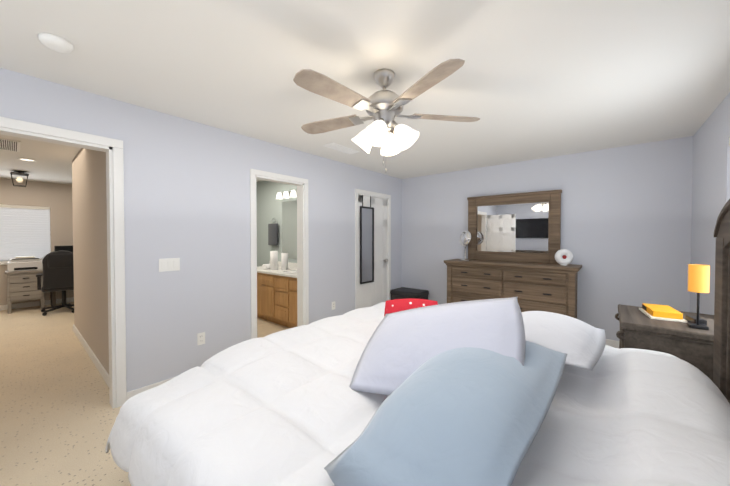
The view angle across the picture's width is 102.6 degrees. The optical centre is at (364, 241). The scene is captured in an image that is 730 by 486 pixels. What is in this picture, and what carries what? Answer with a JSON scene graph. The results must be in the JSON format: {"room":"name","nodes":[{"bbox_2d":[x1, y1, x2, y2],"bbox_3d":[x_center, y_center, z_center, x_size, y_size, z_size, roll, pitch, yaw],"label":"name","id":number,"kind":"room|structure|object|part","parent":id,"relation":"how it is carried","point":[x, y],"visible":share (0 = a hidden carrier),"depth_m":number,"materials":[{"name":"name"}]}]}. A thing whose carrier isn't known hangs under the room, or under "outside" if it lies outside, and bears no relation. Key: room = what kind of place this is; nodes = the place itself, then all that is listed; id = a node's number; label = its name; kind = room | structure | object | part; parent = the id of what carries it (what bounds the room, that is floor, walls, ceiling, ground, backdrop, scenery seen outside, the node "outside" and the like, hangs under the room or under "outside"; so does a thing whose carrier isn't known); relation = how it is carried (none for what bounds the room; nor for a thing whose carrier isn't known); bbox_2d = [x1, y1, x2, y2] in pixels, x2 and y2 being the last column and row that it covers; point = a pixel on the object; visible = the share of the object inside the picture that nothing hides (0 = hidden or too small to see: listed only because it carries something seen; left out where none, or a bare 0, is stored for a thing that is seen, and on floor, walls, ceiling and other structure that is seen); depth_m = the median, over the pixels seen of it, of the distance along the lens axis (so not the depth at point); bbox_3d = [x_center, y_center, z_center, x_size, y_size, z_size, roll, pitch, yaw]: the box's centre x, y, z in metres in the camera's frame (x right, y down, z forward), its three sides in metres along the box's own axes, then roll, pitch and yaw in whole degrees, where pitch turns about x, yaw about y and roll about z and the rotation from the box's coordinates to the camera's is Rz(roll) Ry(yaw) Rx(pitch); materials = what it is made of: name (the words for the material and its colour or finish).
{"room":"bedroom","nodes":[
{"label":"bedroom","id":0,"kind":"room"},
{"bbox_2d":[0,178,73,304],"bbox_3d":[-6.722,0.050,5.462,0.120,2.440,6.600,1,1,40],"label":"wall","id":1,"kind":"structure","parent":0,"point":[56,198],"depth_m":5.85,"materials":[{"name":"beige paint"}]},
{"bbox_2d":[0,204,50,264],"bbox_3d":[-6.691,-0.130,5.454,0.156,1.120,1.190,1,1,40],"label":"window","id":2,"kind":"structure","parent":1,"relation":"in","point":[24,230],"depth_m":5.62,"materials":[{"name":"grey"}]},
{"bbox_2d":[0,297,73,310],"bbox_3d":[-6.638,1.223,5.477,0.014,0.095,6.300,1,1,40],"label":"baseboard","id":3,"kind":"structure","parent":1,"relation":"attached to","point":[47,302],"depth_m":5.67,"materials":[{"name":"white wood"}]},
{"bbox_2d":[0,302,130,485],"bbox_3d":[-2.703,1.337,3.179,9.804,0.060,8.204,1,1,40],"label":"floor carpet","id":4,"kind":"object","parent":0,"point":[58,414],"depth_m":2.31,"materials":[{"name":"beige carpet"}]},
{"bbox_2d":[5,270,44,313],"bbox_3d":[-6.311,0.903,5.446,0.470,0.735,0.480,1,1,40],"label":"stand","id":5,"kind":"object","parent":4,"relation":"on","point":[21,285],"visible":0.75,"depth_m":5.28,"materials":[{"name":"grey wood"}]},
{"bbox_2d":[8,256,42,271],"bbox_3d":[-6.320,0.407,5.446,0.405,0.253,0.420,1,1,40],"label":"printer","id":6,"kind":"object","parent":5,"relation":"on","point":[23,263],"visible":0.96,"depth_m":5.33,"materials":[{"name":"white plastic"}]},
{"bbox_2d":[50,291,55,305],"bbox_3d":[-5.541,0.872,6.276,0.630,0.770,1.660,1,1,40],"label":"office desk","id":7,"kind":"object","parent":4,"relation":"on","point":[53,298],"visible":0.02,"depth_m":5.51,"materials":[{"name":"brown wood"}]},
{"bbox_2d":[54,245,72,251],"bbox_3d":[-5.943,0.286,5.963,0.184,0.410,0.540,1,1,31],"label":"monitor","id":8,"kind":"object","parent":7,"relation":"on","point":[64,248],"visible":0.04,"depth_m":5.78,"materials":[{"name":"black plastic"}]},
{"bbox_2d":[36,250,73,315],"bbox_3d":[-5.447,0.712,5.295,0.752,1.122,0.682,1,1,40],"label":"office chair","id":9,"kind":"object","parent":4,"relation":"on","point":[57,274],"visible":0.71,"depth_m":5.05,"materials":[{"name":"black plastic"}]},
{"bbox_2d":[390,287,428,299],"bbox_3d":[0.784,1.065,5.161,0.560,0.420,0.400,1,1,40],"label":"ottoman","id":10,"kind":"object","parent":4,"relation":"on","point":[403,293],"visible":0.54,"depth_m":5.05,"materials":[{"name":"grey leather"}]},
{"bbox_2d":[105,199,729,485],"bbox_3d":[0.392,0.525,1.576,2.569,1.615,2.358,1,1,40],"label":"bed","id":11,"kind":"object","parent":4,"relation":"on","point":[483,392],"visible":1,"depth_m":1.11,"materials":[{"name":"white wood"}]},
{"bbox_2d":[384,298,437,316],"bbox_3d":[0.334,0.604,2.062,0.400,0.400,0.118,0,-18,3],"label":"pillow","id":12,"kind":"object","parent":11,"relation":"on","point":[396,305],"depth_m":2.09,"materials":[{"name":"red fabric"}]},
{"bbox_2d":[105,302,729,485],"bbox_3d":[0.337,0.897,1.628,2.426,0.639,2.358,1,1,40],"label":"comforter","id":13,"kind":"object","parent":11,"relation":"on","point":[302,405],"depth_m":1.11,"materials":[{"name":"white fabric"}]},
{"bbox_2d":[324,340,566,485],"bbox_3d":[0.359,0.541,1.041,0.480,0.205,1.020,-3,6,45],"label":"pillow","id":14,"kind":"object","parent":11,"relation":"on","point":[465,412],"depth_m":0.88,"materials":[{"name":"blue fabric"}]},
{"bbox_2d":[521,311,605,370],"bbox_3d":[1.044,0.523,1.682,0.520,0.196,0.800,5,4,43],"label":"pillow","id":15,"kind":"object","parent":11,"relation":"on","point":[583,344],"depth_m":1.48,"materials":[{"name":"white fabric"}]},
{"bbox_3d":[0.481,0.527,1.487,2.317,1.615,2.130,1,1,40],"label":"frame","id":16,"kind":"part","parent":11,"relation":"part of","materials":[{"name":"brown wood"}]},
{"bbox_2d":[444,189,581,318],"bbox_3d":[1.987,0.304,4.093,1.664,1.977,0.492,1,1,40],"label":"dresser","id":17,"kind":"object","parent":4,"relation":"on","point":[514,244],"visible":0.69,"depth_m":4.05,"materials":[{"name":"brown wood"}]},
{"bbox_2d":[459,230,470,260],"bbox_3d":[1.516,0.060,4.431,0.216,0.452,0.144,1,1,40],"label":"vanity mirror","id":18,"kind":"object","parent":17,"relation":"on","point":[465,238],"visible":1,"depth_m":4.42,"materials":[{"name":"silver metal"}]},
{"bbox_2d":[467,189,561,263],"bbox_3d":[2.105,-0.200,4.242,1.244,0.975,0.064,1,1,40],"label":"mirror","id":19,"kind":"object","parent":17,"relation":"on","point":[525,227],"depth_m":4.18,"materials":[{"name":"brown wood"}]},
{"bbox_2d":[555,249,572,265],"bbox_3d":[2.495,0.195,3.670,0.204,0.206,0.082,0,1,15],"label":"ring ornament","id":20,"kind":"object","parent":17,"relation":"on","point":[564,257],"visible":1,"depth_m":3.64,"materials":[{"name":"white ceramic"}]},
{"bbox_2d":[615,304,713,381],"bbox_3d":[2.173,0.935,2.075,0.609,0.780,0.690,1,1,40],"label":"nightstand","id":21,"kind":"object","parent":4,"relation":"on","point":[639,329],"visible":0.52,"depth_m":1.88,"materials":[{"name":"brown wood"}]},
{"bbox_2d":[639,303,686,322],"bbox_3d":[2.172,0.515,2.147,0.180,0.055,0.320,1,1,32],"label":"books","id":22,"kind":"object","parent":21,"relation":"on","point":[660,312],"visible":0.96,"depth_m":2.06,"materials":[{"name":"yellow paper"}]},
{"bbox_2d":[685,315,706,325],"bbox_3d":[2.198,0.526,1.944,0.060,0.040,0.110,0,1,25],"label":"alarm clock","id":23,"kind":"object","parent":21,"relation":"on","point":[691,319],"visible":0.67,"depth_m":1.93,"materials":[{"name":"black plastic"}]},
{"bbox_2d":[687,264,709,329],"bbox_3d":[2.114,0.348,1.855,0.090,0.399,0.090,1,1,40],"label":"light","id":24,"kind":"object","parent":21,"relation":"on","point":[698,279],"visible":1,"depth_m":1.83,"materials":[{"name":"yellow fabric"}]},
{"bbox_2d":[72,148,108,373],"bbox_3d":[-3.079,0.084,3.352,2.780,2.440,0.120,1,1,40],"label":"wall","id":25,"kind":"structure","parent":0,"point":[89,199],"depth_m":3.21,"materials":[{"name":"beige paint"}]},
{"bbox_2d":[73,324,108,386],"bbox_3d":[-3.125,1.257,3.342,2.774,0.095,0.044,1,1,40],"label":"baseboard","id":26,"kind":"structure","parent":25,"relation":"attached to","point":[97,363],"depth_m":3.17,"materials":[{"name":"white wood"}]},
{"bbox_2d":[0,68,401,391],"bbox_3d":[-1.329,0.087,3.186,0.120,2.440,6.404,1,1,40],"label":"wall","id":27,"kind":"structure","parent":0,"point":[186,192],"depth_m":2.75,"materials":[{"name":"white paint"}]},
{"bbox_2d":[0,116,126,407],"bbox_3d":[-2.304,0.263,2.019,0.156,2.125,0.990,1,1,40],"label":"door frame","id":28,"kind":"structure","parent":27,"relation":"attached to","point":[112,148],"depth_m":2.31,"materials":[{"name":"white wood"}]},
{"bbox_2d":[127,377,173,399],"bbox_3d":[-1.278,1.260,3.162,0.014,0.095,6.164,1,1,40],"label":"baseboard","id":29,"kind":"structure","parent":27,"relation":"attached to","point":[132,393],"depth_m":2.45,"materials":[{"name":"white wood"}]},
{"bbox_2d":[159,258,179,271],"bbox_3d":[-1.735,0.206,2.599,0.010,0.114,0.162,1,1,40],"label":"switch plate","id":30,"kind":"object","parent":27,"relation":"attached to","point":[169,264],"visible":1,"depth_m":2.59,"materials":[{"name":"white plastic"}]},
{"bbox_2d":[197,332,204,345],"bbox_3d":[-1.571,0.933,2.809,0.008,0.114,0.070,1,1,40],"label":"electrical outlet","id":31,"kind":"object","parent":27,"relation":"attached to","point":[200,338],"visible":1,"depth_m":2.80,"materials":[{"name":"white plastic"}]},
{"bbox_2d":[250,169,308,338],"bbox_3d":[-1.043,0.253,3.533,0.156,2.097,0.794,1,1,40],"label":"door frame","id":32,"kind":"structure","parent":27,"relation":"attached to","point":[301,184],"depth_m":3.74,"materials":[{"name":"white wood"}]},
{"bbox_2d":[358,195,387,308],"bbox_3d":[0.152,0.267,4.862,0.110,2.010,0.784,1,1,40],"label":"closet door","id":33,"kind":"structure","parent":27,"relation":"in","point":[370,294],"depth_m":4.96,"materials":[{"name":"white wood"}]},
{"bbox_2d":[360,195,373,283],"bbox_3d":[0.035,-0.033,4.726,0.022,1.410,0.340,1,1,40],"label":"mirror","id":34,"kind":"object","parent":33,"relation":"attached to","point":[366,244],"visible":0.98,"depth_m":4.72,"materials":[{"name":"black mirror"}]},
{"bbox_2d":[355,189,390,308],"bbox_3d":[0.100,0.231,4.904,0.156,2.097,0.944,1,1,40],"label":"door frame","id":35,"kind":"structure","parent":27,"relation":"attached to","point":[371,194],"depth_m":4.90,"materials":[{"name":"white wood"}]},
{"bbox_2d":[257,317,289,337],"bbox_3d":[-2.147,1.288,4.255,2.480,0.004,2.430,1,1,40],"label":"floor","id":36,"kind":"structure","parent":0,"point":[265,327],"depth_m":4.37,"materials":[{"name":"tile"}]},
{"bbox_2d":[257,273,296,327],"bbox_3d":[-1.291,0.892,4.741,1.765,0.780,0.567,1,1,40],"label":"bathroom vanity","id":37,"kind":"object","parent":36,"relation":"on","point":[277,296],"depth_m":4.41,"materials":[{"name":"brown wood"}]},
{"bbox_2d":[257,265,296,276],"bbox_3d":[-1.296,0.483,4.733,1.770,0.038,0.575,1,1,40],"label":"countertop","id":38,"kind":"structure","parent":37,"relation":"on","point":[290,272],"depth_m":4.58,"materials":[{"name":"white stone"}]},
{"bbox_2d":[262,264,267,269],"bbox_3d":[-1.597,0.421,4.940,0.130,0.084,0.250,1,1,40],"label":"bath towel","id":39,"kind":"object","parent":38,"relation":"on","point":[265,266],"depth_m":4.83,"materials":[{"name":"white fabric"}]},
{"bbox_2d":[268,251,278,269],"bbox_3d":[-1.501,0.313,4.828,0.118,0.304,0.118,0,1,28],"label":"bath towel","id":40,"kind":"object","parent":38,"relation":"on","point":[273,265],"depth_m":4.78,"materials":[{"name":"white fabric"}]},
{"bbox_2d":[281,253,287,269],"bbox_3d":[-1.323,0.328,4.822,0.108,0.274,0.108,0,1,28],"label":"bath towel","id":41,"kind":"object","parent":38,"relation":"on","point":[284,256],"depth_m":4.77,"materials":[{"name":"white fabric"}]},
{"bbox_2d":[256,181,296,266],"bbox_3d":[-1.377,0.054,5.253,2.600,2.440,0.120,1,1,40],"label":"wall","id":42,"kind":"structure","parent":0,"point":[269,206],"depth_m":5.55,"materials":[{"name":"grey paint"}]},
{"bbox_2d":[268,218,277,245],"bbox_3d":[-1.681,-0.176,5.353,0.280,0.496,0.040,1,1,40],"label":"towel","id":43,"kind":"object","parent":42,"relation":"attached to","point":[273,234],"visible":1,"depth_m":5.32,"materials":[{"name":"grey fabric"}]},
{"bbox_2d":[269,261,296,268],"bbox_3d":[-1.116,0.416,4.944,1.765,0.095,0.020,1,1,40],"label":"backsplash","id":44,"kind":"structure","parent":42,"relation":"attached to","point":[290,265],"depth_m":5.06,"materials":[{"name":"white stone"}]},
{"bbox_2d":[276,190,296,198],"bbox_3d":[-1.335,-0.805,5.024,0.600,0.115,0.153,1,1,40],"label":"sconce","id":45,"kind":"object","parent":42,"relation":"attached to","point":[291,193],"visible":0.88,"depth_m":4.97,"materials":[{"name":"white glass"}]},
{"bbox_2d":[282,200,296,258],"bbox_3d":[-0.982,-0.200,4.833,1.300,1.000,0.010,1,1,40],"label":"bathroom mirror","id":46,"kind":"object","parent":42,"relation":"attached to","point":[289,227],"visible":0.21,"depth_m":5.10,"materials":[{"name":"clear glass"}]},
{"bbox_2d":[0,0,729,184],"bbox_3d":[-2.703,-1.182,3.139,9.804,0.100,8.204,1,1,40],"label":"ceiling","id":47,"kind":"structure","parent":0,"point":[532,79],"depth_m":1.86,"materials":[{"name":"white paint"}]},
{"bbox_2d":[0,138,20,151],"bbox_3d":[-4.233,-1.131,3.415,0.600,0.012,0.270,1,1,40],"label":"ceiling vent","id":48,"kind":"object","parent":47,"relation":"in","point":[9,145],"visible":1,"depth_m":3.43,"materials":[{"name":"grey metal"}]},
{"bbox_2d":[10,171,28,186],"bbox_3d":[-5.715,-1.037,4.841,0.200,0.245,0.200,1,1,40],"label":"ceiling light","id":49,"kind":"object","parent":47,"relation":"hanging from","point":[20,179],"visible":1,"depth_m":4.83,"materials":[{"name":"black metal"}]},
{"bbox_2d":[17,158,36,161],"bbox_3d":[-4.732,-1.144,4.098,0.178,0.008,0.178,1,1,31],"label":"recessed light","id":50,"kind":"object","parent":47,"relation":"in","point":[27,159],"visible":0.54,"depth_m":4.06,"materials":[{"name":"beige plastic"}]},
{"bbox_2d":[38,33,73,52],"bbox_3d":[-1.708,-1.090,1.619,0.136,0.036,0.136,1,1,40],"label":"recessed light","id":51,"kind":"object","parent":47,"relation":"attached to","point":[55,43],"visible":1,"depth_m":1.59,"materials":[{"name":"white plastic"}]},
{"bbox_2d":[323,143,358,153],"bbox_3d":[-0.283,-1.134,3.587,0.170,0.012,0.470,1,1,40],"label":"ceiling vent","id":52,"kind":"object","parent":47,"relation":"in","point":[340,148],"visible":0.96,"depth_m":3.55,"materials":[{"name":"white metal"}]},
{"bbox_2d":[293,59,479,172],"bbox_3d":[0.093,-0.783,1.933,1.288,0.660,1.266,1,1,40],"label":"fan","id":53,"kind":"object","parent":47,"relation":"hanging from","point":[384,129],"visible":1,"depth_m":1.85,"materials":[{"name":"brown wood"}]},
{"bbox_2d":[401,136,692,340],"bbox_3d":[2.143,0.068,4.383,3.924,2.440,0.120,1,1,40],"label":"wall","id":54,"kind":"structure","parent":0,"point":[626,218],"depth_m":3.65,"materials":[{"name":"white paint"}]},
{"bbox_2d":[605,339,618,348],"bbox_3d":[2.100,1.241,4.350,3.684,0.095,0.014,1,1,40],"label":"baseboard","id":55,"kind":"structure","parent":54,"relation":"attached to","point":[613,343],"depth_m":3.57,"materials":[{"name":"white wood"}]},
{"bbox_2d":[690,92,729,314],"bbox_3d":[1.593,0.126,0.752,0.120,2.440,6.404,1,1,40],"label":"wall","id":56,"kind":"structure","parent":0,"point":[711,176],"depth_m":2.60,"materials":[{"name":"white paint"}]}
]}

